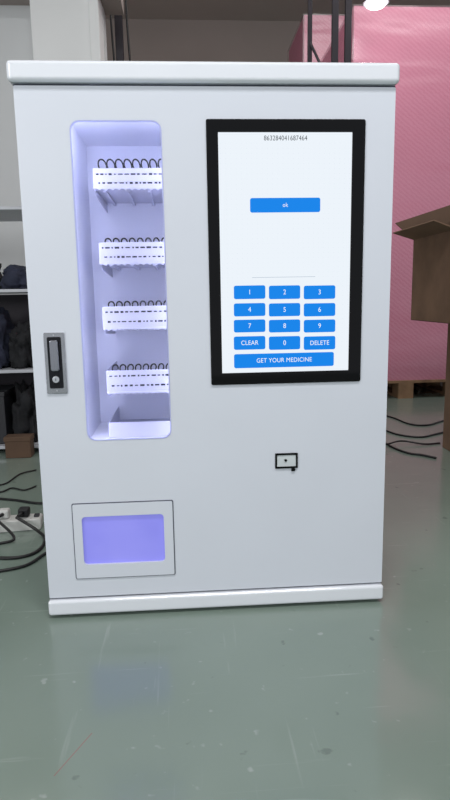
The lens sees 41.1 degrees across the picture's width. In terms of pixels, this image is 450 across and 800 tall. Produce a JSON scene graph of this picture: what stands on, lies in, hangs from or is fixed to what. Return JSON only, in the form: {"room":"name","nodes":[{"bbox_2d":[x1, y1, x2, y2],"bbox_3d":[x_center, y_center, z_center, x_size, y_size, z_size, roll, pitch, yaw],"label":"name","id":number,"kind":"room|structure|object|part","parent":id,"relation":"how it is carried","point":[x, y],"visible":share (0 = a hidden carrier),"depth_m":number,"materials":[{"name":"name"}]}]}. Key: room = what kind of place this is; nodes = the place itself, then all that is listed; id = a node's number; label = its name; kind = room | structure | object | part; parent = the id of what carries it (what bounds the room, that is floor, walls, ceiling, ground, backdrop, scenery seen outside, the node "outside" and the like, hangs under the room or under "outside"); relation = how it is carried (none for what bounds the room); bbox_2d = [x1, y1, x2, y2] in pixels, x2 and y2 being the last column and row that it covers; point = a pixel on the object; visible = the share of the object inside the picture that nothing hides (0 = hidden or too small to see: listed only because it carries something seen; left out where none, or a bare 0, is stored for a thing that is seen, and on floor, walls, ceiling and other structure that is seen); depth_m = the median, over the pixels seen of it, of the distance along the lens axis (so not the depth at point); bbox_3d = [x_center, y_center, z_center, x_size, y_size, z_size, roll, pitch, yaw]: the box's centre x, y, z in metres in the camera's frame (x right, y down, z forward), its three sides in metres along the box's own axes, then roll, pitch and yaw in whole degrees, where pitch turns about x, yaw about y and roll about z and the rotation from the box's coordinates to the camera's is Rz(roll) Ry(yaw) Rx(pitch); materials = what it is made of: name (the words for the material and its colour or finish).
{"room":"warehouse","nodes":[
{"label":"warehouse","id":0,"kind":"room"},
{"bbox_2d":[0,5,106,294],"bbox_3d":[-2.401,-0.939,3.265,3.562,2.193,0.100,-2,10,-4],"label":"wall","id":1,"kind":"structure","parent":0,"point":[15,20],"depth_m":3.21,"materials":[{"name":"paint"}]},
{"bbox_2d":[0,0,123,14],"bbox_3d":[-2.364,-2.071,2.958,3.662,0.140,0.330,-2,10,-4],"label":"trim","id":2,"kind":"structure","parent":1,"relation":"attached to","point":[111,7],"depth_m":3.12,"materials":[{"name":"paint"}]},
{"bbox_2d":[29,0,104,60],"bbox_3d":[-0.787,-0.960,3.224,0.343,2.193,0.190,-2,10,-4],"label":"pillar","id":3,"kind":"structure","parent":1,"relation":"attached to","point":[61,29],"depth_m":3.01,"materials":[{"name":"paint"}]},
{"bbox_2d":[106,19,301,61],"bbox_3d":[0.130,-1.987,5.853,11.000,3.300,0.100,-2,10,-4],"label":"wall","id":4,"kind":"structure","parent":0,"point":[149,39],"depth_m":5.55,"materials":[{"name":"paint"}]},
{"bbox_2d":[0,382,449,799],"bbox_3d":[0.452,0.390,1.856,11.000,0.050,9.000,-2,10,-4],"label":"floor","id":5,"kind":"structure","parent":0,"point":[350,699],"depth_m":1.07,"materials":[{"name":"green concrete"}]},
{"bbox_2d":[0,521,15,544],"bbox_3d":[-0.658,0.382,1.708,0.092,0.054,0.102,4,11,28],"label":"cable","id":6,"kind":"object","parent":5,"relation":"on","point":[5,527],"visible":1,"depth_m":1.73,"materials":[{"name":"black rubber"}]},
{"bbox_2d":[0,485,35,492],"bbox_3d":[-0.789,0.326,2.180,0.198,0.006,0.043,-3,10,-13],"label":"cable","id":7,"kind":"object","parent":5,"relation":"on","point":[35,485],"visible":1,"depth_m":2.18,"materials":[{"name":"black rubber"}]},
{"bbox_2d":[0,469,35,485],"bbox_3d":[-0.819,0.303,2.317,0.063,0.006,0.251,5,12,32],"label":"cable","id":8,"kind":"object","parent":5,"relation":"on","point":[35,469],"visible":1,"depth_m":2.35,"materials":[{"name":"black rubber"}]},
{"bbox_2d":[3,433,34,457],"bbox_3d":[-0.909,0.203,2.658,0.116,0.095,0.070,-2,10,-4],"label":"carton","id":9,"kind":"object","parent":5,"relation":"on","point":[16,445],"visible":1,"depth_m":2.63,"materials":[{"name":"brown cardboard"}]},
{"bbox_3d":[-0.910,0.166,2.652,0.116,0.020,0.070,-2,10,-4],"label":"lid","id":10,"kind":"part","parent":9,"relation":"part of","materials":[{"name":"brown cardboard"}]},
{"bbox_2d":[0,206,38,448],"bbox_3d":[-1.298,-0.329,2.783,0.950,1.115,0.400,-2,10,-4],"label":"shelving unit","id":11,"kind":"object","parent":5,"relation":"on","point":[17,306],"visible":0.02,"depth_m":2.97,"materials":[{"name":"metal"}]},
{"bbox_2d":[0,306,14,368],"bbox_3d":[-1.088,-0.296,2.757,0.215,0.287,0.248,-2,10,-4],"label":"cloth bag","id":12,"kind":"object","parent":11,"relation":"on","point":[6,325],"visible":0.79,"depth_m":2.71,"materials":[{"name":"fabric"}]},
{"bbox_2d":[0,384,16,443],"bbox_3d":[-1.125,0.064,2.831,0.256,0.239,0.266,-2,10,-4],"label":"storage box","id":13,"kind":"object","parent":11,"relation":"on","point":[7,391],"visible":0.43,"depth_m":2.74,"materials":[{"name":"grey plastic"}]},
{"bbox_3d":[-1.127,-0.044,2.813,0.256,0.020,0.266,-2,10,-4],"label":"lid","id":14,"kind":"part","parent":13,"relation":"part of","materials":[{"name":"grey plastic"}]},
{"bbox_2d":[0,264,26,288],"bbox_3d":[-0.929,-0.556,2.708,0.140,0.112,0.218,-2,10,-4],"label":"cloth bag","id":15,"kind":"object","parent":11,"relation":"on","point":[14,276],"visible":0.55,"depth_m":2.62,"materials":[{"name":"fabric"}]},
{"bbox_3d":[-1.308,-0.187,3.005,0.890,0.661,0.002,-2,10,-4],"label":"panel","id":16,"kind":"part","parent":11,"relation":"part of","materials":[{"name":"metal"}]},
{"bbox_2d":[8,321,32,368],"bbox_3d":[-0.914,-0.266,2.760,0.120,0.220,0.218,-2,10,-4],"label":"cloth bag","id":17,"kind":"object","parent":11,"relation":"on","point":[20,347],"visible":0.78,"depth_m":2.68,"materials":[{"name":"black fabric"}]},
{"bbox_2d":[12,380,37,441],"bbox_3d":[-0.915,0.040,2.835,0.130,0.278,0.266,-2,10,-4],"label":"cloth bag","id":18,"kind":"object","parent":11,"relation":"on","point":[24,408],"visible":0.49,"depth_m":2.74,"materials":[{"name":"black fabric"}]},
{"bbox_2d":[0,513,42,532],"bbox_3d":[-0.702,0.373,1.806,0.292,0.040,0.056,-3,10,-10],"label":"power strip","id":19,"kind":"object","parent":5,"relation":"on","point":[35,519],"visible":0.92,"depth_m":1.80,"materials":[{"name":"grey plastic"}]},
{"bbox_2d":[0,508,10,518],"bbox_3d":[-0.665,0.343,1.797,0.032,0.027,0.052,-2,10,-4],"label":"plug","id":20,"kind":"object","parent":19,"relation":"attached to","point":[5,513],"visible":1,"depth_m":1.79,"materials":[{"name":"white plastic"}]},
{"bbox_2d":[0,515,12,520],"bbox_3d":[-0.665,0.356,1.810,0.040,0.002,0.040,-3,10,-10],"label":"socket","id":21,"kind":"object","parent":19,"relation":"attached to","point":[10,518],"depth_m":1.80,"materials":[{"name":"white plastic"}]},
{"bbox_2d":[17,506,29,516],"bbox_3d":[-0.608,0.340,1.807,0.032,0.027,0.052,-2,10,-4],"label":"plug","id":22,"kind":"object","parent":19,"relation":"attached to","point":[24,511],"visible":0.99,"depth_m":1.80,"materials":[{"name":"black plastic"}]},
{"bbox_2d":[0,498,42,503],"bbox_3d":[-0.711,0.346,2.059,0.313,0.008,0.025,1,10,14],"label":"cable","id":23,"kind":"object","parent":5,"relation":"on","point":[8,499],"visible":0.73,"depth_m":2.05,"materials":[{"name":"black rubber"}]},
{"bbox_2d":[0,516,45,559],"bbox_3d":[-0.580,0.387,1.673,0.158,0.054,0.202,3,10,22],"label":"cable","id":24,"kind":"object","parent":5,"relation":"on","point":[40,548],"visible":0.95,"depth_m":1.65,"materials":[{"name":"black rubber"}]},
{"bbox_2d":[0,552,45,572],"bbox_3d":[-0.520,0.425,1.578,0.238,0.008,0.046,-10,13,-44],"label":"cable","id":25,"kind":"object","parent":5,"relation":"on","point":[44,553],"visible":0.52,"depth_m":1.55,"materials":[{"name":"black rubber"}]},
{"bbox_2d":[114,15,123,60],"bbox_3d":[-0.590,-1.520,3.493,0.052,3.200,0.050,-2,10,-4],"label":"steel post","id":26,"kind":"object","parent":5,"relation":"on","point":[118,19],"visible":0.02,"depth_m":3.38,"materials":[{"name":"grey metal"}]},
{"bbox_2d":[6,60,399,614],"bbox_3d":[-0.039,-0.123,1.437,0.746,1.120,0.439,-2,10,-4],"label":"vending machine","id":27,"kind":"object","parent":5,"relation":"on","point":[207,245],"visible":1,"depth_m":1.24,"materials":[{"name":"white metal"}]},
{"bbox_3d":[-0.342,-0.089,1.203,0.016,0.062,0.008,-2,10,-4],"label":"swing handle","id":28,"kind":"part","parent":27,"relation":"part of","materials":[{"name":"metal"}]},
{"bbox_3d":[-0.342,-0.074,1.212,0.041,0.124,0.004,-2,10,-4],"label":"lock plate","id":29,"kind":"part","parent":27,"relation":"part of","materials":[{"name":"metal"}]},
{"bbox_3d":[-0.216,0.299,1.286,0.210,0.166,0.005,-2,10,-4],"label":"pickup frame","id":30,"kind":"part","parent":27,"relation":"part of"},
{"bbox_2d":[93,158,162,212],"bbox_3d":[-0.190,-0.465,1.308,0.164,0.083,0.203,-2,10,-4],"label":"tray","id":31,"kind":"object","parent":27,"relation":"on","point":[118,190],"depth_m":1.22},
{"bbox_2d":[98,237,164,277],"bbox_3d":[-0.186,-0.315,1.334,0.160,0.075,0.203,-2,10,-4],"label":"tray","id":32,"kind":"object","parent":27,"relation":"on","point":[132,257],"depth_m":1.24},
{"bbox_2d":[102,300,166,333],"bbox_3d":[-0.183,-0.185,1.356,0.159,0.079,0.203,-2,10,-4],"label":"tray","id":33,"kind":"object","parent":27,"relation":"on","point":[119,316],"depth_m":1.26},
{"bbox_2d":[106,361,168,396],"bbox_3d":[-0.180,-0.047,1.380,0.158,0.069,0.203,-2,10,-4],"label":"tray","id":34,"kind":"object","parent":27,"relation":"on","point":[122,377],"depth_m":1.28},
{"bbox_2d":[109,406,169,438],"bbox_3d":[-0.178,0.049,1.397,0.158,0.037,0.203,-2,10,-4],"label":"tray","id":35,"kind":"object","parent":27,"relation":"on","point":[126,421],"depth_m":1.30,"materials":[{"name":"white plastic"}]},
{"bbox_3d":[0.131,0.129,1.280,0.049,0.033,0.004,-2,10,-4],"label":"scanner frame","id":36,"kind":"part","parent":27,"relation":"part of","materials":[{"name":"black plastic"}]},
{"bbox_2d":[307,0,351,62],"bbox_3d":[0.584,-1.320,3.539,0.140,2.750,0.349,-10,14,-44],"label":"frame","id":37,"kind":"object","parent":5,"relation":"on","point":[335,3],"visible":0.03,"depth_m":3.34,"materials":[{"name":"metal"}]},
{"bbox_3d":[0.511,-1.341,3.650,0.024,2.744,0.024,-2,10,-4],"label":"post","id":38,"kind":"part","parent":37,"relation":"part of","materials":[{"name":"metal"}]},
{"bbox_3d":[0.624,-1.311,3.460,0.036,2.744,0.024,-2,10,-4],"label":"post","id":39,"kind":"part","parent":37,"relation":"part of","materials":[{"name":"metal"}]},
{"bbox_3d":[0.697,-1.313,3.465,0.036,2.744,0.024,-2,10,-4],"label":"post","id":40,"kind":"part","parent":37,"relation":"part of","materials":[{"name":"metal"}]},
{"bbox_2d":[386,442,436,458],"bbox_3d":[0.781,0.214,2.677,0.065,0.010,0.404,-5,10,-21],"label":"cable","id":41,"kind":"object","parent":5,"relation":"on","point":[389,445],"visible":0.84,"depth_m":2.57,"materials":[{"name":"black rubber"}]},
{"bbox_2d":[386,440,439,444],"bbox_3d":[0.831,0.196,2.737,0.313,0.022,0.046,-3,10,-10],"label":"cable","id":42,"kind":"object","parent":5,"relation":"on","point":[398,440],"visible":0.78,"depth_m":2.74,"materials":[{"name":"black rubber"}]},
{"bbox_2d":[386,430,442,437],"bbox_3d":[0.931,0.160,2.979,0.379,0.009,0.208,2,10,19],"label":"cable","id":43,"kind":"object","parent":5,"relation":"on","point":[386,430],"visible":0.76,"depth_m":2.91,"materials":[{"name":"black rubber"}]},
{"bbox_2d":[386,415,443,425],"bbox_3d":[1.109,0.107,3.273,0.547,0.009,0.323,1,10,11],"label":"cable","id":44,"kind":"object","parent":5,"relation":"on","point":[386,415],"visible":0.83,"depth_m":3.18,"materials":[{"name":"black rubber"}]},
{"bbox_2d":[387,379,445,398],"bbox_3d":[1.514,-0.154,4.429,1.500,0.120,0.900,-2,10,-4],"label":"pallet","id":45,"kind":"object","parent":5,"relation":"on","point":[400,389],"visible":0.08,"depth_m":3.97,"materials":[{"name":"brown wood"}]},
{"bbox_2d":[322,6,449,380],"bbox_3d":[1.494,-1.325,4.227,1.500,2.256,0.904,-2,10,-4],"label":"bubble wrap","id":46,"kind":"object","parent":45,"relation":"on","point":[417,39],"visible":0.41,"depth_m":3.72,"materials":[{"name":"pink plastic"}]},
{"bbox_2d":[442,324,449,450],"bbox_3d":[1.234,-0.040,2.467,0.500,0.566,0.400,-2,10,-4],"label":"carton","id":47,"kind":"object","parent":5,"relation":"on","point":[446,426],"visible":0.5,"depth_m":2.63,"materials":[{"name":"cardboard"}]},
{"bbox_2d":[393,205,449,323],"bbox_3d":[1.170,-0.643,2.450,0.840,0.630,0.504,-2,10,-4],"label":"carton","id":48,"kind":"object","parent":47,"relation":"on","point":[430,231],"visible":1,"depth_m":2.47,"materials":[{"name":"cardboard"}]},
{"bbox_3d":[0.823,-0.287,5.274,0.440,0.120,0.700,-2,10,-4],"label":"pallet","id":49,"kind":"object","parent":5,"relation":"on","visible":0},
{"bbox_2d":[289,15,344,61],"bbox_3d":[0.800,-1.642,5.040,0.440,2.630,0.704,-2,10,-4],"label":"stack","id":50,"kind":"object","parent":49,"relation":"on","point":[321,24],"visible":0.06,"depth_m":4.52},
{"bbox_2d":[105,0,449,20],"bbox_3d":[0.403,-2.821,1.206,11.000,0.100,8.800,-2,10,-4],"label":"ceiling","id":51,"kind":"structure","parent":0,"point":[246,10],"depth_m":5.32,"materials":[{"name":"paint"}]},
{"bbox_2d":[110,15,114,60],"bbox_3d":[-0.620,-1.517,3.459,0.028,3.193,0.017,-2,10,-4],"label":"cable","id":52,"kind":"object","parent":51,"relation":"hanging from","point":[111,27],"visible":0.09,"depth_m":3.37,"materials":[{"name":"black rubber"}]},
{"bbox_2d":[125,0,130,60],"bbox_3d":[-0.532,-1.519,3.465,0.028,3.193,0.017,-2,10,-4],"label":"cable","id":53,"kind":"object","parent":51,"relation":"hanging from","point":[126,13],"visible":0.19,"depth_m":3.37,"materials":[{"name":"black rubber"}]},
{"bbox_2d":[363,0,388,9],"bbox_3d":[0.817,-2.623,3.199,0.140,0.975,0.140,-2,10,-4],"label":"ceiling lamp","id":54,"kind":"object","parent":51,"relation":"hanging from","point":[370,4],"visible":1,"depth_m":3.26,"materials":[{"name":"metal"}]}
]}

